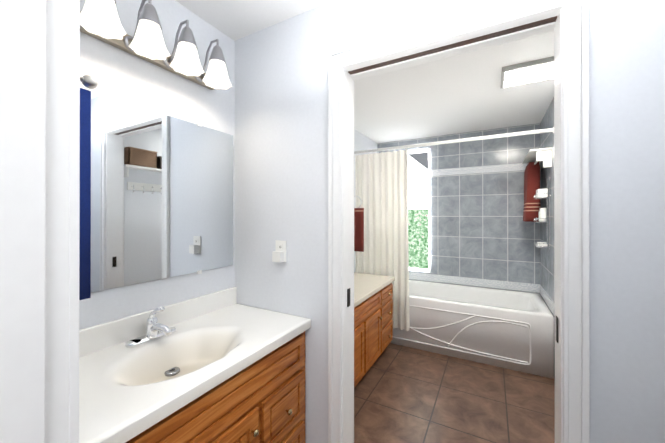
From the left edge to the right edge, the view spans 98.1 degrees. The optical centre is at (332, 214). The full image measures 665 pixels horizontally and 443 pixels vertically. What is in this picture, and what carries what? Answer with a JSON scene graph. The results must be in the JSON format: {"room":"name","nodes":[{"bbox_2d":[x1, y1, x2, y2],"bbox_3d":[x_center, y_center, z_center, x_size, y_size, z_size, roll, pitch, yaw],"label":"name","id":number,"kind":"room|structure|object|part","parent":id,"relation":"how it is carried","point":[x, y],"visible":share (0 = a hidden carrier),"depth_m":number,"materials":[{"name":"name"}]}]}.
{"room":"bathroom","nodes":[
{"label":"bathroom","id":0,"kind":"room"},
{"bbox_2d":[79,0,376,329],"bbox_3d":[-0.286,0.149,2.481,0.120,2.440,3.800,0,0,29],"label":"wall","id":1,"kind":"structure","parent":0,"point":[120,74],"depth_m":1.39,"materials":[{"name":"paint"}]},
{"bbox_2d":[80,0,231,89],"bbox_3d":[-0.746,-0.776,1.264,0.243,0.229,0.700,0,0,29],"label":"sconce","id":2,"kind":"object","parent":1,"relation":"attached to","point":[99,20],"visible":1,"depth_m":1.21,"materials":[{"name":"white glass"}]},
{"bbox_2d":[79,287,236,357],"bbox_3d":[-0.836,0.493,1.330,0.021,0.102,1.001,0,0,29],"label":"backsplash","id":3,"kind":"structure","parent":1,"relation":"attached to","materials":[{"name":"stone"}]},
{"bbox_2d":[91,92,232,291],"bbox_3d":[-0.844,-0.088,1.328,0.010,0.814,0.980,0,0,29],"label":"mirror","id":4,"kind":"object","parent":1,"relation":"attached to","point":[161,196],"visible":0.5,"depth_m":1.35,"materials":[{"name":"clear glass"}]},
{"bbox_2d":[354,195,363,251],"bbox_3d":[0.237,0.092,3.084,0.214,0.596,0.032,0,0,29],"label":"hanging towel","id":5,"kind":"object","parent":1,"relation":"hanging from","point":[358,229],"visible":0.52,"depth_m":3.05,"materials":[{"name":"red fabric"}]},
{"bbox_2d":[408,149,430,271],"bbox_3d":[1.023,-0.053,3.873,0.596,1.596,0.060,0,0,29],"label":"window","id":6,"kind":"structure","parent":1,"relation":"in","point":[419,221],"depth_m":3.80,"materials":[{"name":"white glass"}]},
{"bbox_3d":[1.024,-0.466,3.877,0.520,0.695,0.006,0,0,29],"label":"pane","id":7,"kind":"part","parent":6,"relation":"part of","materials":[{"name":"white glass"}]},
{"bbox_3d":[1.024,0.319,3.875,0.520,0.775,0.006,0,0,29],"label":"pane","id":8,"kind":"part","parent":6,"relation":"part of","materials":[{"name":"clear glass"}]},
{"bbox_2d":[354,127,553,330],"bbox_3d":[1.023,0.226,2.816,1.846,1.908,0.078,0,0,29],"label":"shower curtain","id":9,"kind":"object","parent":1,"relation":"attached to","point":[381,185],"visible":0.85,"depth_m":3.04,"materials":[{"name":"beige fabric"}]},
{"bbox_3d":[1.028,-0.700,2.827,1.846,0.056,0.056,0,0,29],"label":"rod","id":10,"kind":"part","parent":9,"relation":"part of","materials":[{"name":"white plastic"}]},
{"bbox_2d":[377,123,539,293],"bbox_3d":[1.465,0.151,3.618,1.850,2.440,0.120,0,0,29],"label":"wall tile","id":11,"kind":"structure","parent":1,"relation":"attached to","point":[481,228],"depth_m":3.39,"materials":[{"name":"grey tile"}]},
{"bbox_2d":[175,0,332,40],"bbox_3d":[-0.029,-1.116,-0.180,3.500,0.080,3.120,0,0,29],"label":"ceiling","id":12,"kind":"structure","parent":0,"point":[234,20],"depth_m":1.52,"materials":[{"name":"paint"}]},
{"bbox_2d":[234,0,664,442],"bbox_3d":[0.738,0.146,1.107,3.000,2.440,0.120,0,0,29],"label":"wall","id":13,"kind":"structure","parent":0,"point":[281,136],"depth_m":1.19,"materials":[{"name":"paint"}]},
{"bbox_2d":[272,240,285,261],"bbox_3d":[-0.295,0.202,1.581,0.072,0.116,0.044,0,0,29],"label":"electrical outlet plate","id":14,"kind":"object","parent":13,"relation":"attached to","point":[279,254],"visible":1,"depth_m":1.58,"materials":[{"name":"white plastic"}]},
{"bbox_2d":[328,0,589,442],"bbox_3d":[0.454,0.292,1.264,0.996,2.153,0.168,0,0,29],"label":"door frame","id":15,"kind":"structure","parent":13,"relation":"attached to","point":[571,215],"depth_m":1.09,"materials":[{"name":"paint"}]},
{"bbox_3d":[0.454,0.422,1.263,0.851,0.090,0.030,0,0,29],"label":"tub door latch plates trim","id":16,"kind":"part","parent":15,"relation":"part of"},
{"bbox_2d":[354,31,553,143],"bbox_3d":[1.394,-1.071,2.404,3.500,0.160,2.780,0,0,29],"label":"ceiling","id":17,"kind":"structure","parent":0,"point":[462,93],"depth_m":2.42,"materials":[{"name":"paint"}]},
{"bbox_2d":[501,56,553,87],"bbox_3d":[1.360,-0.975,1.989,0.340,0.034,0.300,0,0,29],"label":"ceiling light","id":18,"kind":"object","parent":17,"relation":"attached to","point":[538,70],"visible":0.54,"depth_m":1.95,"materials":[{"name":"white"}]},
{"bbox_2d":[354,343,554,442],"bbox_3d":[0.510,1.396,1.105,3.800,0.060,5.900,0,0,29],"label":"floor","id":19,"kind":"structure","parent":0,"point":[403,394],"depth_m":2.10,"materials":[{"name":"tile"}]},
{"bbox_2d":[79,287,310,442],"bbox_3d":[-0.593,0.879,1.197,0.578,0.975,1.004,0,0,29],"label":"bathroom vanity","id":20,"kind":"object","parent":19,"relation":"on","point":[222,366],"visible":0.85,"depth_m":1.16,"materials":[{"name":"white stone"}]},
{"bbox_2d":[125,306,175,347],"bbox_3d":[-0.747,0.467,1.239,0.160,0.150,0.206,0,0,29],"label":"faucet","id":21,"kind":"object","parent":20,"relation":"on","point":[157,334],"depth_m":1.24,"materials":[{"name":"silver metal"}]},
{"bbox_2d":[354,272,394,387],"bbox_3d":[0.131,0.954,2.543,0.548,0.830,1.172,0,0,29],"label":"bathroom vanity","id":22,"kind":"object","parent":19,"relation":"on","point":[373,316],"visible":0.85,"depth_m":2.45,"materials":[{"name":"brown wood"}]},
{"bbox_2d":[354,272,394,307],"bbox_3d":[0.124,0.604,2.547,0.527,0.129,1.172,0,0,29],"label":"countertop","id":23,"kind":"structure","parent":22,"relation":"on","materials":[{"name":"stone"}]},
{"bbox_2d":[390,279,553,378],"bbox_3d":[1.235,1.110,3.199,1.842,0.520,0.821,0,0,29],"label":"bathtub","id":24,"kind":"object","parent":19,"relation":"on","point":[510,329],"visible":0.65,"depth_m":2.73,"materials":[{"name":"ceramic"}]},
{"bbox_2d":[540,98,554,377],"bbox_3d":[2.130,0.150,2.784,0.120,2.440,0.940,0,0,29],"label":"wall tile","id":25,"kind":"structure","parent":0,"point":[547,254],"depth_m":2.66,"materials":[{"name":"grey tile"}]},
{"bbox_2d":[522,147,551,221],"bbox_3d":[1.984,-0.253,2.819,0.163,0.645,0.720,0,0,29],"label":"shelf","id":26,"kind":"object","parent":25,"relation":"attached to","point":[534,158],"visible":0.96,"depth_m":2.82,"materials":[{"name":"white plastic"}]},
{"bbox_2d":[523,161,540,221],"bbox_3d":[2.037,-0.223,2.955,0.124,0.585,0.330,0,0,29],"label":"towel","id":27,"kind":"object","parent":26,"relation":"hanging from","point":[532,206],"depth_m":2.82,"materials":[{"name":"red fabric"}]},
{"bbox_2d":[534,177,550,247],"bbox_3d":[1.917,-0.011,2.639,0.103,0.640,0.226,0,0,29],"label":"caddy","id":28,"kind":"object","parent":26,"relation":"hanging from","point":[543,212],"visible":1,"depth_m":2.58,"materials":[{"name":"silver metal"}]},
{"bbox_3d":[0.193,0.144,0.117,3.000,2.440,0.120,0,0,29],"label":"wall","id":29,"kind":"structure","parent":0,"visible":0},
{"bbox_2d":[0,0,79,442],"bbox_3d":[-0.601,0.305,0.553,0.098,2.120,0.158,0,0,29],"label":"trim","id":30,"kind":"structure","parent":29,"relation":"attached to","point":[39,192],"depth_m":0.54,"materials":[{"name":"paint"}]},
{"bbox_2d":[79,75,97,299],"bbox_3d":[-0.647,-0.074,0.701,0.165,0.540,0.090,0,0,29],"label":"towel","id":31,"kind":"object","parent":29,"relation":"hanging from","point":[89,81],"visible":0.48,"depth_m":0.67,"materials":[{"name":"blue fabric"}]}
]}

